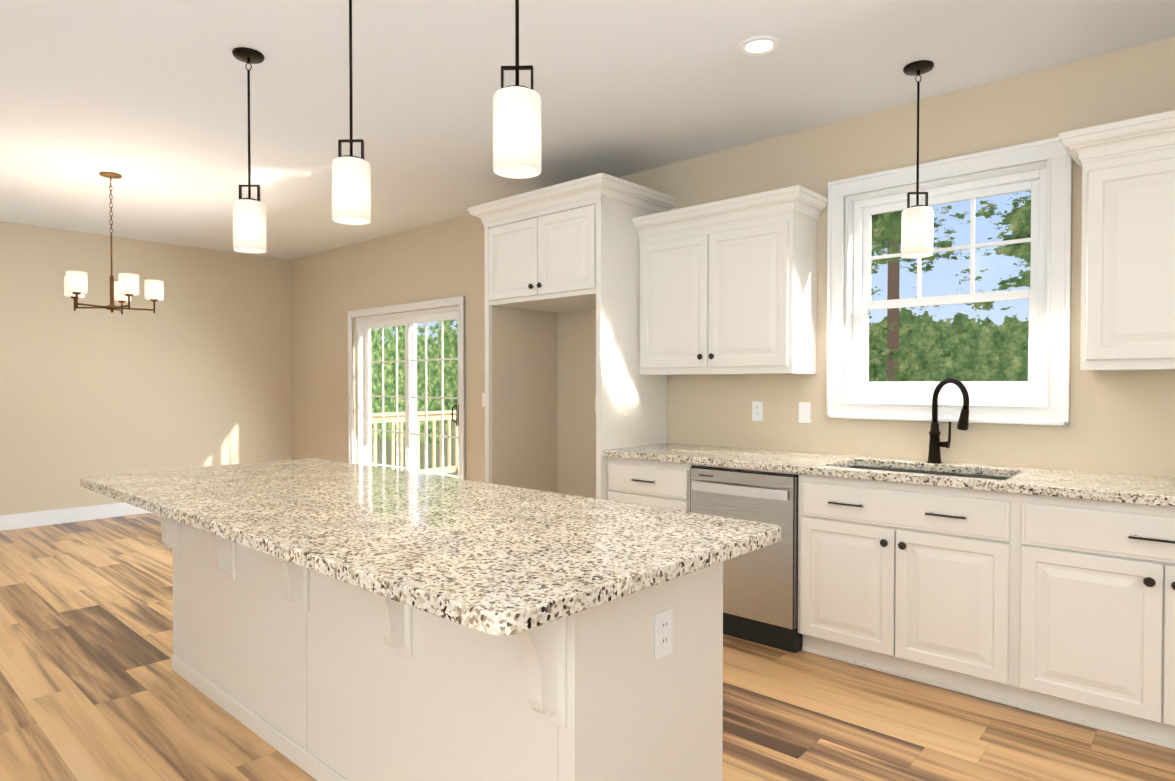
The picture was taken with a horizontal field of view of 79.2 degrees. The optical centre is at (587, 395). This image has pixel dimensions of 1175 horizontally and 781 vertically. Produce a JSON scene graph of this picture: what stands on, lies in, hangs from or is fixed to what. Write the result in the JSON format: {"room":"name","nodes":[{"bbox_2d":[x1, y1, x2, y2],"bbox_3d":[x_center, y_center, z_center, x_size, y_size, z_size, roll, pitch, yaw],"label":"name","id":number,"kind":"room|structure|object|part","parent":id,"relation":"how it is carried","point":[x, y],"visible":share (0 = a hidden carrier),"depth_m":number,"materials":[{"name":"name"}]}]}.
{"room":"kitchen","nodes":[
{"label":"kitchen","id":0,"kind":"room"},
{"bbox_2d":[0,221,291,515],"bbox_3d":[-5.706,-0.159,5.844,0.150,2.740,6.600,1,1,42],"label":"wall","id":1,"kind":"structure","parent":0,"point":[193,370],"depth_m":7.04,"materials":[{"name":"beige paint"}]},
{"bbox_2d":[0,502,151,530],"bbox_3d":[-5.634,1.144,5.820,0.015,0.135,6.570,1,1,42],"label":"baseboard","id":2,"kind":"structure","parent":1,"relation":"attached to","point":[40,518],"depth_m":6.64,"materials":[{"name":"white paint"}]},
{"bbox_2d":[0,513,1174,780],"bbox_3d":[-1.754,1.317,2.309,10.785,0.100,6.900,1,1,42],"label":"floor","id":3,"kind":"structure","parent":0,"point":[94,685],"depth_m":2.81,"materials":[{"name":"brown wood"}]},
{"bbox_2d":[157,514,722,780],"bbox_3d":[-0.825,0.825,2.540,2.518,0.876,0.843,1,1,42],"label":"kitchen island","id":4,"kind":"object","parent":3,"relation":"on","point":[317,676],"visible":0.71,"depth_m":1.95,"materials":[{"name":"white paint"}]},
{"bbox_2d":[80,458,780,635],"bbox_3d":[-0.796,0.369,2.461,2.685,0.038,1.030,1,1,42],"label":"island countertop","id":5,"kind":"structure","parent":4,"relation":"on","point":[494,559],"depth_m":1.86,"materials":[{"name":"stone"}]},
{"bbox_2d":[655,608,671,660],"bbox_3d":[0.194,0.605,1.796,0.008,0.116,0.072,1,1,42],"label":"outlet","id":6,"kind":"object","parent":4,"relation":"attached to","point":[663,633],"visible":1,"depth_m":1.79,"materials":[{"name":"white plastic"}]},
{"bbox_2d":[468,173,677,499],"bbox_3d":[-0.117,-0.025,4.748,1.216,2.507,0.750,1,1,42],"label":"surround","id":7,"kind":"object","parent":3,"relation":"on","point":[551,252],"visible":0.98,"depth_m":4.52,"materials":[{"name":"white paint"}]},
{"bbox_2d":[608,457,751,511],"bbox_3d":[0.539,0.798,4.252,0.596,0.876,0.628,1,1,42],"label":"base cabinet","id":8,"kind":"object","parent":3,"relation":"on","point":[659,484],"depth_m":3.99,"materials":[{"name":"white paint"}]},
{"bbox_2d":[603,443,1174,506],"bbox_3d":[1.784,0.359,3.108,3.969,0.038,0.654,1,1,42],"label":"countertop","id":9,"kind":"structure","parent":8,"relation":"on","point":[1135,489],"depth_m":3.23,"materials":[{"name":"stone"}]},
{"bbox_2d":[846,466,1008,480],"bbox_3d":[1.540,0.481,3.290,0.796,0.210,0.449,1,1,42],"label":"sink","id":10,"kind":"object","parent":9,"relation":"in","point":[936,473],"visible":0.06,"depth_m":3.45,"materials":[{"name":"silver metal"}]},
{"bbox_2d":[927,378,969,463],"bbox_3d":[1.736,0.127,3.414,0.214,0.418,0.156,1,1,42],"label":"faucet","id":11,"kind":"object","parent":9,"relation":"on","point":[935,445],"visible":1,"depth_m":3.47,"materials":[{"name":"black metal"}]},
{"bbox_2d":[690,466,802,652],"bbox_3d":[0.968,0.812,3.829,0.602,0.858,0.668,1,1,42],"label":"dishwasher","id":12,"kind":"object","parent":3,"relation":"on","point":[760,595],"visible":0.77,"depth_m":3.53,"materials":[{"name":"silver metal"}]},
{"bbox_2d":[1004,492,1174,749],"bbox_3d":[2.226,0.822,2.734,0.932,0.876,0.628,1,1,42],"label":"base cabinet","id":13,"kind":"object","parent":3,"relation":"on","point":[1062,608],"depth_m":2.64,"materials":[{"name":"white paint"}]},
{"bbox_2d":[0,0,1174,259],"bbox_3d":[-1.754,-1.523,2.264,10.785,0.100,6.900,1,1,42],"label":"ceiling","id":14,"kind":"structure","parent":0,"point":[146,100],"depth_m":3.43,"materials":[{"name":"white paint"}]},
{"bbox_2d":[64,172,163,313],"bbox_3d":[-3.252,-1.040,4.874,0.584,0.947,0.587,1,1,42],"label":"chandelier","id":15,"kind":"object","parent":14,"relation":"hanging from","point":[124,288],"visible":1,"depth_m":4.84,"materials":[{"name":"white glass"}]},
{"bbox_3d":[-3.519,-0.740,4.870,0.116,0.135,0.116,1,1,42],"label":"lamp shade","id":16,"kind":"part","parent":15,"relation":"part of","materials":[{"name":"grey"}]},
{"bbox_3d":[-3.338,-0.737,4.639,0.116,0.135,0.116,1,1,42],"label":"lamp shade","id":17,"kind":"part","parent":15,"relation":"part of","materials":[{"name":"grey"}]},
{"bbox_3d":[-3.355,-0.744,5.114,0.116,0.135,0.116,1,1,42],"label":"lamp shade","id":18,"kind":"part","parent":15,"relation":"part of","materials":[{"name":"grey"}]},
{"bbox_3d":[-3.062,-0.738,4.739,0.116,0.135,0.116,1,1,42],"label":"lamp shade","id":19,"kind":"part","parent":15,"relation":"part of","materials":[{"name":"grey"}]},
{"bbox_3d":[-3.072,-0.743,5.033,0.116,0.135,0.116,1,1,42],"label":"lamp shade","id":20,"kind":"part","parent":15,"relation":"part of","materials":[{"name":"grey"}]},
{"bbox_2d":[232,47,265,253],"bbox_3d":[-1.477,-1.058,3.099,0.132,0.855,0.132,0,1,2],"label":"pendant light","id":21,"kind":"object","parent":14,"relation":"hanging from","point":[249,224],"visible":1,"depth_m":3.06,"materials":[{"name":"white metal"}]},
{"bbox_3d":[-1.477,-0.737,3.104,0.132,0.212,0.132,0,1,2],"label":"lamp shade","id":22,"kind":"part","parent":21,"relation":"part of","materials":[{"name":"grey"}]},
{"bbox_2d":[332,0,370,224],"bbox_3d":[-0.842,-1.050,2.527,0.132,0.855,0.132,0,1,2],"label":"pendant light","id":23,"kind":"object","parent":14,"relation":"hanging from","point":[351,189],"visible":1,"depth_m":2.49,"materials":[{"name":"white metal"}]},
{"bbox_3d":[-0.842,-1.130,2.526,0.128,0.695,0.128,0,1,2],"label":"frame","id":24,"kind":"part","parent":23,"relation":"part of","materials":[{"name":"brown metal"}]},
{"bbox_3d":[-0.842,-0.728,2.533,0.132,0.212,0.132,0,1,2],"label":"lamp shade","id":25,"kind":"part","parent":23,"relation":"part of","materials":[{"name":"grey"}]},
{"bbox_2d":[493,0,540,178],"bbox_3d":[-0.193,-1.040,1.943,0.132,0.855,0.132,0,1,2],"label":"pendant light","id":26,"kind":"object","parent":14,"relation":"hanging from","point":[516,130],"visible":1,"depth_m":1.90,"materials":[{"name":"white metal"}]},
{"bbox_3d":[-0.193,-0.719,1.948,0.132,0.212,0.132,0,1,2],"label":"lamp shade","id":27,"kind":"part","parent":26,"relation":"part of","materials":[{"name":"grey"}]},
{"bbox_3d":[-0.193,-1.120,1.942,0.128,0.695,0.128,0,1,2],"label":"frame","id":28,"kind":"part","parent":26,"relation":"part of","materials":[{"name":"brown metal"}]},
{"bbox_2d":[738,36,780,55],"bbox_3d":[0.729,-1.481,3.017,0.176,0.007,0.176,1,1,42],"label":"recessed light","id":29,"kind":"object","parent":14,"relation":"in","point":[758,45],"visible":1,"depth_m":3.01,"materials":[{"name":"white paint"}]},
{"bbox_2d":[901,60,933,257],"bbox_3d":[1.498,-1.060,3.220,0.132,0.855,0.132,0,1,2],"label":"light","id":30,"kind":"object","parent":14,"relation":"hanging from","point":[917,220],"visible":0.96,"depth_m":3.18,"materials":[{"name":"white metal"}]},
{"bbox_3d":[1.498,-0.739,3.224,0.132,0.212,0.132,0,1,2],"label":"lamp shade","id":31,"kind":"part","parent":30,"relation":"part of","materials":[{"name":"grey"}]},
{"bbox_2d":[290,37,1174,498],"bbox_3d":[0.504,-0.142,4.795,10.785,2.740,0.150,1,1,42],"label":"wall","id":32,"kind":"structure","parent":0,"point":[1122,421],"depth_m":4.04,"materials":[{"name":"beige paint"}]},
{"bbox_2d":[348,296,465,479],"bbox_3d":[-1.717,0.169,6.771,1.905,2.055,0.192,1,1,42],"label":"sliding door","id":33,"kind":"structure","parent":32,"relation":"in","point":[411,319],"depth_m":6.79,"materials":[{"name":"white paint"}]},
{"bbox_2d":[482,393,484,406],"bbox_3d":[-0.855,0.040,5.915,0.072,0.116,0.008,1,1,42],"label":"light switch","id":34,"kind":"object","parent":32,"relation":"attached to","point":[483,399],"visible":0.54,"depth_m":5.92,"materials":[{"name":"white plastic"}]},
{"bbox_2d":[632,185,827,374],"bbox_3d":[0.807,-0.605,4.159,1.093,0.965,0.375,1,1,42],"label":"upper cabinet","id":35,"kind":"object","parent":32,"relation":"attached to","point":[727,286],"visible":0.98,"depth_m":3.98,"materials":[{"name":"white paint"}]},
{"bbox_2d":[752,401,762,420],"bbox_3d":[1.014,0.096,4.233,0.072,0.116,0.008,1,1,42],"label":"outlet","id":36,"kind":"object","parent":32,"relation":"attached to","point":[757,411],"visible":1,"depth_m":4.23,"materials":[{"name":"white plastic"}]},
{"bbox_2d":[799,402,810,422],"bbox_3d":[1.234,0.100,4.035,0.072,0.116,0.008,1,1,42],"label":"light switch","id":37,"kind":"object","parent":32,"relation":"attached to","point":[804,412],"visible":1,"depth_m":4.03,"materials":[{"name":"white plastic"}]},
{"bbox_2d":[826,137,1071,425],"bbox_3d":[1.796,-0.518,3.608,1.122,1.299,0.177,1,1,42],"label":"kitchen window","id":38,"kind":"structure","parent":32,"relation":"in","point":[1041,396],"depth_m":3.54,"materials":[{"name":"white paint"}]},
{"bbox_2d":[1075,122,1174,370],"bbox_3d":[2.458,-0.557,2.708,0.914,0.915,0.324,1,1,42],"label":"upper cabinet","id":39,"kind":"object","parent":32,"relation":"attached to","point":[1128,258],"depth_m":2.79,"materials":[{"name":"white paint"}]},
{"label":"outside","id":40,"kind":"structure","parent":0,"visible":0},
{"bbox_2d":[371,410,457,478],"bbox_3d":[-0.580,0.782,8.026,5.240,1.110,3.160,1,1,42],"label":"deck","id":41,"kind":"object","parent":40,"point":[375,419],"depth_m":9.86,"materials":[{"name":"beige wood"}]},
{"bbox_2d":[372,420,457,477],"bbox_3d":[29.387,2.342,32.670,120.000,0.100,79.830,1,1,42],"label":"ground","id":42,"kind":"structure","parent":40,"point":[388,449],"depth_m":28.63,"materials":[{"name":"green plant"}]},
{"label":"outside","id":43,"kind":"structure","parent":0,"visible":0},
{"bbox_2d":[373,307,1028,407],"bbox_3d":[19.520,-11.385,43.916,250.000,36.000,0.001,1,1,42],"label":"hedge","id":44,"kind":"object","parent":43,"point":[978,340],"depth_m":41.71,"materials":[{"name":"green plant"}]},
{"bbox_2d":[371,191,1030,443],"bbox_3d":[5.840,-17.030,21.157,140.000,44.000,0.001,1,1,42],"label":"trees","id":45,"kind":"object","parent":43,"point":[890,234],"depth_m":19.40,"materials":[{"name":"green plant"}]}
]}

